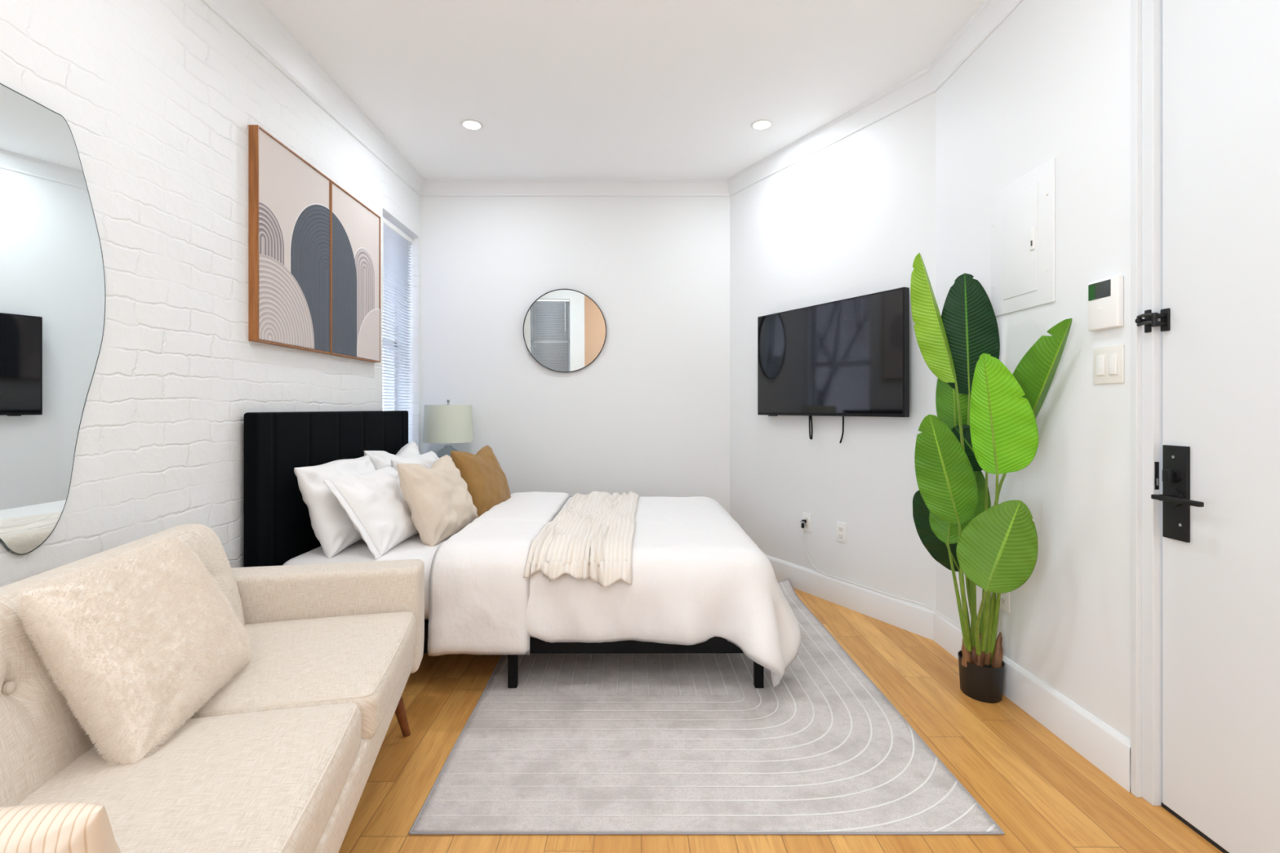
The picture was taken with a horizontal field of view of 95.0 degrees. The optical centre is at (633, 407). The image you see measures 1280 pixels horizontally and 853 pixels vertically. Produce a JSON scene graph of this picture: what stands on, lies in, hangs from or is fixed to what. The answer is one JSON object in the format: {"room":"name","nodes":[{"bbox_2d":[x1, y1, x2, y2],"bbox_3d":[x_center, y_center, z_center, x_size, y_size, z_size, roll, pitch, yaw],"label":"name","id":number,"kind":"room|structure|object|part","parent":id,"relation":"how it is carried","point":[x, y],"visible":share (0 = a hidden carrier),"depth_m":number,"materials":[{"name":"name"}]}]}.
{"room":"studio apartment","nodes":[
{"label":"studio apartment","id":0,"kind":"room"},
{"bbox_2d":[0,0,420,587],"bbox_3d":[-1.675,-0.259,0.700,0.250,2.777,7.600,0,0,0],"label":"wall","id":1,"kind":"structure","parent":0,"point":[158,100],"depth_m":1.97,"materials":[{"name":"brick"}]},
{"bbox_2d":[0,83,106,555],"bbox_3d":[-1.544,-0.217,1.251,0.007,1.179,0.925,0,0,0],"label":"wall mirror","id":2,"kind":"object","parent":1,"relation":"attached to","point":[53,292],"visible":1,"depth_m":1.52,"materials":[{"name":"clear glass"}]},
{"bbox_2d":[248,124,331,353],"bbox_3d":[-1.530,-0.705,2.648,0.038,0.870,0.572,0,0,0],"label":"framed canvas","id":3,"kind":"object","parent":1,"relation":"attached to","point":[290,199],"visible":1,"depth_m":2.57,"materials":[{"name":"fabric"}]},
{"bbox_2d":[200,0,424,195],"bbox_3d":[-1.526,-1.548,0.632,0.048,0.199,7.265,0,0,0],"label":"trim","id":4,"kind":"structure","parent":1,"relation":"attached to","point":[253,20],"depth_m":2.73,"materials":[{"name":"white paint"}]},
{"bbox_2d":[324,180,380,362],"bbox_3d":[-1.530,-0.705,3.223,0.038,0.870,0.570,0,0,0],"label":"framed canvas","id":5,"kind":"object","parent":1,"relation":"attached to","point":[355,228],"visible":0.98,"depth_m":3.19,"materials":[{"name":"fabric"}]},
{"bbox_2d":[382,268,396,410],"bbox_3d":[-1.655,-0.384,3.932,0.210,1.708,0.607,0,0,0],"label":"window","id":6,"kind":"structure","parent":1,"relation":"in","point":[391,375],"depth_m":4.20,"materials":[{"name":"white paint"}]},
{"bbox_2d":[382,217,412,443],"bbox_3d":[-1.601,-0.385,3.932,0.048,1.660,0.579,0,0,0],"label":"window blind","id":7,"kind":"object","parent":1,"relation":"attached to","point":[396,243],"visible":0.55,"depth_m":3.97,"materials":[{"name":"white plastic"}]},
{"bbox_2d":[420,195,729,515],"bbox_3d":[-0.450,-0.259,4.340,2.700,2.777,0.150,0,0,0],"label":"wall","id":8,"kind":"structure","parent":0,"point":[649,416],"depth_m":4.26,"materials":[{"name":"white paint"}]},
{"bbox_2d":[523,288,606,372],"bbox_3d":[-0.494,-0.556,4.237,0.600,0.600,0.054,0,0,-2],"label":"round mirror","id":9,"kind":"object","parent":8,"relation":"attached to","point":[565,330],"visible":1,"depth_m":4.23,"materials":[{"name":"black mirror"}]},
{"bbox_2d":[421,178,729,195],"bbox_3d":[-0.423,-1.593,4.241,2.253,0.109,0.048,0,0,0],"label":"trim","id":10,"kind":"structure","parent":8,"relation":"attached to","point":[431,187],"depth_m":4.24,"materials":[{"name":"white paint"}]},
{"bbox_2d":[262,0,985,178],"bbox_3d":[0.000,-1.697,-0.150,4.400,0.100,9.500,0,0,0],"label":"ceiling","id":11,"kind":"structure","parent":0,"point":[557,89],"depth_m":2.85,"materials":[{"name":"white paint"}]},
{"bbox_2d":[460,119,484,130],"bbox_3d":[-0.938,-1.644,3.410,0.132,0.006,0.132,0,0,0],"label":"recessed light","id":12,"kind":"object","parent":11,"relation":"in","point":[469,124],"visible":1,"depth_m":3.40,"materials":[{"name":"white plastic"}]},
{"bbox_2d":[750,119,773,130],"bbox_3d":[0.748,-1.644,3.410,0.132,0.006,0.132,0,0,0],"label":"recessed light","id":13,"kind":"object","parent":11,"relation":"in","point":[761,124],"visible":1,"depth_m":3.40,"materials":[{"name":"white plastic"}]},
{"bbox_2d":[338,587,1222,852],"bbox_3d":[0.000,1.180,-0.150,4.400,0.100,9.500,0,0,0],"label":"floor","id":14,"kind":"structure","parent":0,"point":[1045,797],"depth_m":1.79,"materials":[{"name":"brown wood"}]},
{"bbox_2d":[0,523,424,852],"bbox_3d":[-0.902,0.747,1.016,0.721,0.777,2.166,0,0,-11],"label":"sofa","id":15,"kind":"object","parent":14,"relation":"on","point":[282,758],"visible":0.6,"depth_m":1.19,"materials":[{"name":"fabric"}]},
{"bbox_2d":[0,802,120,852],"bbox_3d":[-0.820,0.553,0.617,0.500,0.254,0.154,0,0,-11],"label":"cushion","id":16,"kind":"object","parent":15,"relation":"on","point":[61,827],"visible":1,"depth_m":0.61,"materials":[{"name":"beige fabric"}]},
{"bbox_3d":[-1.141,0.594,0.966,0.218,0.472,1.860,0,0,-11],"label":"backrest","id":17,"kind":"part","parent":15,"relation":"part of","materials":[{"name":"fabric"}]},
{"bbox_2d":[12,534,252,766],"bbox_3d":[-1.080,0.514,1.330,0.237,0.351,0.470,0,0,-11],"label":"cushion","id":18,"kind":"object","parent":15,"relation":"on","point":[140,639],"visible":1,"depth_m":1.19,"materials":[{"name":"white fabric"}]},
{"bbox_2d":[16,703,360,852],"bbox_3d":[-0.858,0.739,1.031,0.584,0.133,0.608,0,0,-11],"label":"seat cushion","id":19,"kind":"object","parent":15,"relation":"on","point":[234,778],"depth_m":1.07,"materials":[{"name":"fabric"}]},
{"bbox_2d":[185,612,416,739],"bbox_3d":[-0.967,0.739,1.637,0.606,0.133,0.612,0,0,-11],"label":"seat cushion","id":20,"kind":"object","parent":15,"relation":"on","point":[348,668],"depth_m":1.52,"materials":[{"name":"fabric"}]},
{"bbox_3d":[-1.099,0.728,2.003,0.719,0.361,0.152,0,0,-11],"label":"armrest","id":21,"kind":"part","parent":15,"relation":"part of","materials":[{"name":"fabric"}]},
{"bbox_3d":[-0.791,1.013,1.970,0.043,0.244,0.134,0,0,0],"label":"leg","id":22,"kind":"part","parent":15,"relation":"part of","materials":[{"name":"brown wood"}]},
{"bbox_2d":[408,577,1004,835],"bbox_3d":[0.193,1.102,2.626,1.581,0.057,2.154,0,0,0],"label":"area rug","id":23,"kind":"object","parent":14,"relation":"on","point":[583,744],"visible":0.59,"depth_m":1.90,"materials":[{"name":"grey carpet"}]},
{"bbox_2d":[244,410,764,688],"bbox_3d":[-0.494,0.574,3.084,2.079,1.112,1.568,0,0,0],"label":"bed","id":24,"kind":"object","parent":23,"relation":"on","point":[278,531],"visible":0.21,"depth_m":2.45,"materials":[{"name":"black fabric"}]},
{"bbox_3d":[-1.506,0.544,3.084,0.055,1.052,1.568,0,0,0],"label":"headboard","id":25,"kind":"part","parent":24,"relation":"part of","materials":[{"name":"black fabric"}]},
{"bbox_2d":[293,454,375,558],"bbox_3d":[-1.317,0.432,2.745,0.243,0.378,0.660,0,0,0],"label":"pillow","id":26,"kind":"object","parent":24,"relation":"on","point":[331,526],"visible":0.65,"depth_m":2.47,"materials":[{"name":"white fabric"}]},
{"bbox_3d":[-0.460,0.743,3.102,2.010,0.258,1.513,0,0,0],"label":"mattress","id":27,"kind":"part","parent":24,"relation":"part of","materials":[{"name":"white fabric"}]},
{"bbox_2d":[323,466,418,559],"bbox_3d":[-1.151,0.462,2.700,0.274,0.335,0.609,0,0,0],"label":"pillow","id":28,"kind":"object","parent":24,"relation":"on","point":[375,503],"visible":0.82,"depth_m":2.52,"materials":[{"name":"white fabric"}]},
{"bbox_2d":[364,440,420,470],"bbox_3d":[-1.330,0.420,3.426,0.231,0.416,0.688,0,0,0],"label":"pillow","id":29,"kind":"object","parent":24,"relation":"on","point":[380,459],"visible":0.23,"depth_m":3.21,"materials":[{"name":"white fabric"}]},
{"bbox_2d":[391,450,439,472],"bbox_3d":[-1.178,0.445,3.360,0.243,0.353,0.600,0,0,0],"label":"pillow","id":30,"kind":"object","parent":24,"relation":"on","point":[427,460],"visible":0.23,"depth_m":3.27,"materials":[{"name":"white fabric"}]},
{"bbox_2d":[396,454,478,546],"bbox_3d":[-0.939,0.437,2.870,0.240,0.376,0.505,0,0,7],"label":"cushion","id":31,"kind":"object","parent":24,"relation":"on","point":[439,501],"visible":0.93,"depth_m":2.70,"materials":[{"name":"beige fabric"}]},
{"bbox_2d":[450,444,511,516],"bbox_3d":[-0.862,0.428,3.409,0.229,0.392,0.506,0,0,9],"label":"cushion","id":32,"kind":"object","parent":24,"relation":"on","point":[486,482],"visible":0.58,"depth_m":3.26,"materials":[{"name":"fabric"}]},
{"bbox_3d":[-0.485,1.052,2.365,0.036,0.144,0.032,0,0,0],"label":"leg","id":33,"kind":"part","parent":24,"relation":"part of","materials":[{"name":"black metal"}]},
{"bbox_3d":[-0.471,0.926,3.100,2.008,0.117,1.500,0,0,0],"label":"frame","id":34,"kind":"part","parent":24,"relation":"part of","materials":[{"name":"black metal"}]},
{"bbox_2d":[427,491,800,687],"bbox_3d":[-0.054,0.821,3.080,1.493,0.564,1.774,0,0,0],"label":"duvet","id":35,"kind":"object","parent":24,"relation":"on","point":[697,575],"visible":0.81,"depth_m":2.31,"materials":[{"name":"white fabric"}]},
{"bbox_2d":[523,491,638,586],"bbox_3d":[-0.194,0.612,3.059,0.421,0.158,1.620,0,0,2],"label":"throw blanket","id":36,"kind":"object","parent":35,"relation":"on","point":[591,537],"visible":1,"depth_m":2.42,"materials":[{"name":"beige fabric"}]},
{"bbox_3d":[0.505,1.052,2.365,0.036,0.144,0.032,0,0,0],"label":"leg","id":37,"kind":"part","parent":24,"relation":"part of","materials":[{"name":"black metal"}]},
{"bbox_2d":[910,252,1071,703],"bbox_3d":[1.256,0.270,2.187,0.426,1.719,0.565,0,0,6],"label":"potted plant","id":38,"kind":"object","parent":14,"relation":"on","point":[985,420],"visible":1,"depth_m":2.14,"materials":[{"name":"green plant"}]},
{"bbox_3d":[1.261,0.736,2.278,0.116,0.431,0.063,0,0,0],"label":"stem","id":39,"kind":"part","parent":38,"relation":"part of","materials":[{"name":"green plant"}]},
{"bbox_3d":[1.346,0.563,2.393,0.029,0.852,0.086,0,0,-10],"label":"stem","id":40,"kind":"part","parent":38,"relation":"part of","materials":[{"name":"green plant"}]},
{"bbox_3d":[1.308,0.438,2.308,0.115,1.074,0.063,0,0,0],"label":"stem","id":41,"kind":"part","parent":38,"relation":"part of","materials":[{"name":"green plant"}]},
{"bbox_3d":[1.330,0.824,2.342,0.039,0.329,0.043,0,0,0],"label":"stem","id":42,"kind":"part","parent":38,"relation":"part of","materials":[{"name":"green plant"}]},
{"bbox_3d":[1.247,0.682,2.208,0.124,0.515,0.142,0,0,0],"label":"stem","id":43,"kind":"part","parent":38,"relation":"part of","materials":[{"name":"green plant"}]},
{"bbox_3d":[1.356,0.742,2.352,0.067,0.450,0.020,0,0,28],"label":"stem","id":44,"kind":"part","parent":38,"relation":"part of","materials":[{"name":"green plant"}]},
{"bbox_3d":[1.356,0.454,2.352,0.031,1.016,0.066,0,0,-10],"label":"stem","id":45,"kind":"part","parent":38,"relation":"part of","materials":[{"name":"green plant"}]},
{"bbox_3d":[1.340,0.842,2.313,0.021,0.337,0.036,0,0,15],"label":"stem","id":46,"kind":"part","parent":38,"relation":"part of","materials":[{"name":"green plant"}]},
{"bbox_3d":[1.244,0.775,2.105,0.025,0.342,0.346,0,0,28],"label":"stem","id":47,"kind":"part","parent":38,"relation":"part of","materials":[{"name":"green plant"}]},
{"bbox_3d":[1.374,1.061,2.320,0.153,0.138,0.177,0,0,0],"label":"pot","id":48,"kind":"part","parent":38,"relation":"part of","materials":[{"name":"black plastic"}]},
{"bbox_3d":[1.373,0.856,2.313,0.025,0.311,0.040,0,0,-18],"label":"stem","id":49,"kind":"part","parent":38,"relation":"part of","materials":[{"name":"green plant"}]},
{"bbox_3d":[1.389,0.607,2.329,0.032,0.735,0.021,0,0,15],"label":"stem","id":50,"kind":"part","parent":38,"relation":"part of","materials":[{"name":"green plant"}]},
{"bbox_3d":[1.297,0.581,2.131,0.020,0.710,0.293,0,0,21],"label":"stem","id":51,"kind":"part","parent":38,"relation":"part of","materials":[{"name":"green plant"}]},
{"bbox_3d":[1.392,0.856,2.294,0.028,0.313,0.080,0,0,0],"label":"stem","id":52,"kind":"part","parent":38,"relation":"part of","materials":[{"name":"green plant"}]},
{"bbox_3d":[1.403,0.847,2.283,0.024,0.332,0.097,0,0,7],"label":"stem","id":53,"kind":"part","parent":38,"relation":"part of","materials":[{"name":"green plant"}]},
{"bbox_3d":[1.388,0.549,2.233,0.079,0.827,0.153,0,0,0],"label":"stem","id":54,"kind":"part","parent":38,"relation":"part of","materials":[{"name":"green plant"}]},
{"bbox_3d":[-1.265,0.850,4.067,0.470,0.560,0.335,0,0,0],"label":"nightstand","id":55,"kind":"object","parent":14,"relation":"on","visible":0},
{"bbox_2d":[422,399,473,457],"bbox_3d":[-1.275,0.254,4.040,0.336,0.632,0.336,0,0,0],"label":"table lamp","id":56,"kind":"object","parent":55,"relation":"on","point":[447,424],"visible":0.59,"depth_m":3.90,"materials":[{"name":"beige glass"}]},
{"bbox_3d":[-1.275,0.415,4.040,0.196,0.310,0.196,0,0,0],"label":"glass","id":57,"kind":"part","parent":56,"relation":"part of","materials":[{"name":"grey"}]},
{"bbox_3d":[-1.275,0.107,4.040,0.336,0.255,0.336,0,0,0],"label":"lamp shade","id":58,"kind":"part","parent":56,"relation":"part of","materials":[{"name":"white fabric"}]},
{"bbox_2d":[729,91,936,609],"bbox_3d":[1.161,-0.259,3.627,0.917,2.777,1.547,0,0,0],"label":"wall","id":59,"kind":"structure","parent":0,"point":[852,217],"depth_m":3.40,"materials":[{"name":"white paint"}]},
{"bbox_2d":[802,512,811,533],"bbox_3d":[1.064,0.702,3.594,0.007,0.114,0.070,0,0,-29],"label":"power outlet","id":60,"kind":"object","parent":59,"relation":"attached to","point":[807,526],"visible":1,"depth_m":3.59,"materials":[{"name":"white plastic"}]},
{"bbox_2d":[800,519,960,627],"bbox_3d":[1.317,0.835,3.006,0.163,0.298,1.316,0,0,-19],"label":"cable","id":61,"kind":"object","parent":60,"relation":"attached to","point":[803,521],"visible":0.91,"depth_m":3.23,"materials":[{"name":"white plastic"}]},
{"bbox_2d":[727,67,935,195],"bbox_3d":[1.066,-1.593,3.547,0.048,0.109,1.608,0,0,-29],"label":"trim","id":62,"kind":"structure","parent":59,"relation":"attached to","point":[919,86],"depth_m":3.34,"materials":[{"name":"white paint"}]},
{"bbox_2d":[757,286,909,443],"bbox_3d":[1.118,-0.201,3.411,0.085,0.801,1.097,0,0,-29],"label":"television","id":63,"kind":"object","parent":59,"relation":"attached to","point":[850,357],"visible":1,"depth_m":3.29,"materials":[{"name":"black plastic"}]},
{"bbox_2d":[836,521,846,543],"bbox_3d":[1.191,0.714,3.360,0.007,0.114,0.070,0,0,-29],"label":"power outlet","id":64,"kind":"object","parent":59,"relation":"attached to","point":[841,526],"visible":1,"depth_m":3.35,"materials":[{"name":"white plastic"}]},
{"bbox_2d":[838,526,843,532],"bbox_3d":[1.189,0.694,3.359,0.003,0.027,0.033,0,0,-29],"label":"receptacle","id":65,"kind":"object","parent":64,"relation":"attached to","point":[840,528],"depth_m":3.36,"materials":[{"name":"grey plastic"}]},
{"bbox_2d":[838,533,843,538],"bbox_3d":[1.189,0.734,3.359,0.003,0.027,0.033,0,0,-29],"label":"receptacle","id":66,"kind":"object","parent":64,"relation":"attached to","point":[840,535],"depth_m":3.36,"materials":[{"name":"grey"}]},
{"bbox_2d":[765,555,936,639],"bbox_3d":[1.081,1.057,3.555,0.015,0.146,1.608,0,0,-29],"label":"baseboard","id":67,"kind":"structure","parent":59,"relation":"attached to","point":[914,618],"depth_m":3.24,"materials":[{"name":"white paint"}]},
{"bbox_2d":[936,0,1130,789],"bbox_3d":[1.547,-0.259,-0.923,0.150,2.777,7.553,0,0,0],"label":"wall","id":68,"kind":"structure","parent":0,"point":[1052,80],"depth_m":2.00,"materials":[{"name":"white paint"}]},
{"bbox_2d":[927,0,1023,91],"bbox_3d":[1.448,-1.593,-0.874,0.048,0.109,7.453,0,0,0],"label":"trim","id":69,"kind":"structure","parent":68,"relation":"attached to","point":[991,14],"depth_m":2.52,"materials":[{"name":"white paint"}]},
{"bbox_2d":[1000,591,1009,613],"bbox_3d":[1.468,0.745,2.325,0.007,0.114,0.070,0,0,0],"label":"power outlet","id":70,"kind":"object","parent":68,"relation":"attached to","point":[1005,597],"visible":0.44,"depth_m":2.31,"materials":[{"name":"white plastic"}]},
{"bbox_2d":[1000,596,1005,605],"bbox_3d":[1.466,0.765,2.325,0.003,0.027,0.033,0,0,0],"label":"receptacle","id":71,"kind":"object","parent":70,"relation":"attached to","point":[1002,602],"depth_m":2.32,"materials":[{"name":"grey plastic"}]},
{"bbox_2d":[991,157,1054,316],"bbox_3d":[1.464,-0.622,2.225,0.016,0.503,0.360,0,0,0],"label":"panel","id":72,"kind":"object","parent":68,"relation":"attached to","point":[1023,211],"visible":0.94,"depth_m":2.19,"materials":[{"name":"white paint"}]},
{"bbox_3d":[1.463,-0.623,2.224,0.004,0.391,0.195,0,0,0],"label":"panel door","id":73,"kind":"part","parent":72,"relation":"part of","materials":[{"name":"white paint"}]},
{"bbox_2d":[933,611,1130,792],"bbox_3d":[1.464,1.057,2.288,0.015,0.146,1.131,0,0,0],"label":"baseboard","id":74,"kind":"structure","parent":68,"relation":"attached to","point":[1100,744],"depth_m":2.00,"materials":[{"name":"white paint"}]},
{"bbox_2d":[1088,275,1123,331],"bbox_3d":[1.460,-0.322,1.816,0.023,0.156,0.118,0,0,0],"label":"intercom","id":75,"kind":"object","parent":68,"relation":"attached to","point":[1105,295],"visible":1,"depth_m":1.80,"materials":[{"name":"white plastic"}]},
{"bbox_2d":[1093,344,1124,384],"bbox_3d":[1.466,-0.133,1.815,0.012,0.116,0.115,0,0,0],"label":"light switch","id":76,"kind":"object","parent":68,"relation":"attached to","point":[1108,361],"visible":1,"depth_m":1.81,"materials":[{"name":"white plastic"}]},
{"bbox_3d":[1.465,-0.133,1.837,0.002,0.068,0.033,0,0,0],"label":"rocker frame","id":77,"kind":"part","parent":76,"relation":"part of","materials":[{"name":"white plastic"}]},
{"bbox_3d":[1.465,-0.133,1.790,0.002,0.068,0.033,0,0,0],"label":"rocker frame","id":78,"kind":"part","parent":76,"relation":"part of","materials":[{"name":"white plastic"}]},
{"bbox_2d":[1130,0,1162,805],"bbox_3d":[1.491,-0.145,1.191,0.078,2.550,1.062,0,0,0],"label":"trim","id":79,"kind":"structure","parent":68,"relation":"attached to","point":[1146,15],"depth_m":1.69,"materials":[{"name":"white paint"}]},
{"bbox_2d":[1134,0,1279,852],"bbox_3d":[1.488,-0.105,1.205,0.105,2.446,0.962,0,0,0],"label":"door","id":80,"kind":"structure","parent":68,"relation":"in","point":[1220,315],"depth_m":1.49,"materials":[{"name":"white paint"}]},
{"bbox_3d":[1.484,0.193,1.663,0.012,0.079,0.002,0,0,0],"label":"strike plate","id":81,"kind":"part","parent":80,"relation":"part of","materials":[{"name":"black"}]},
{"bbox_3d":[1.490,0.233,1.611,0.010,0.258,0.073,0,0,0],"label":"lock plate","id":82,"kind":"part","parent":80,"relation":"part of","materials":[{"name":"black metal"}]},
{"bbox_3d":[1.460,0.246,1.561,0.050,0.050,0.142,0,0,0],"label":"lever handle","id":83,"kind":"part","parent":80,"relation":"part of","materials":[{"name":"black metal"}]},
{"bbox_2d":[1160,802,1228,852],"bbox_3d":[1.528,1.125,1.192,0.063,0.010,0.944,0,0,0],"label":"trim","id":84,"kind":"structure","parent":80,"relation":"attached to","point":[1202,835],"depth_m":1.56,"materials":[{"name":"black"}]}
]}

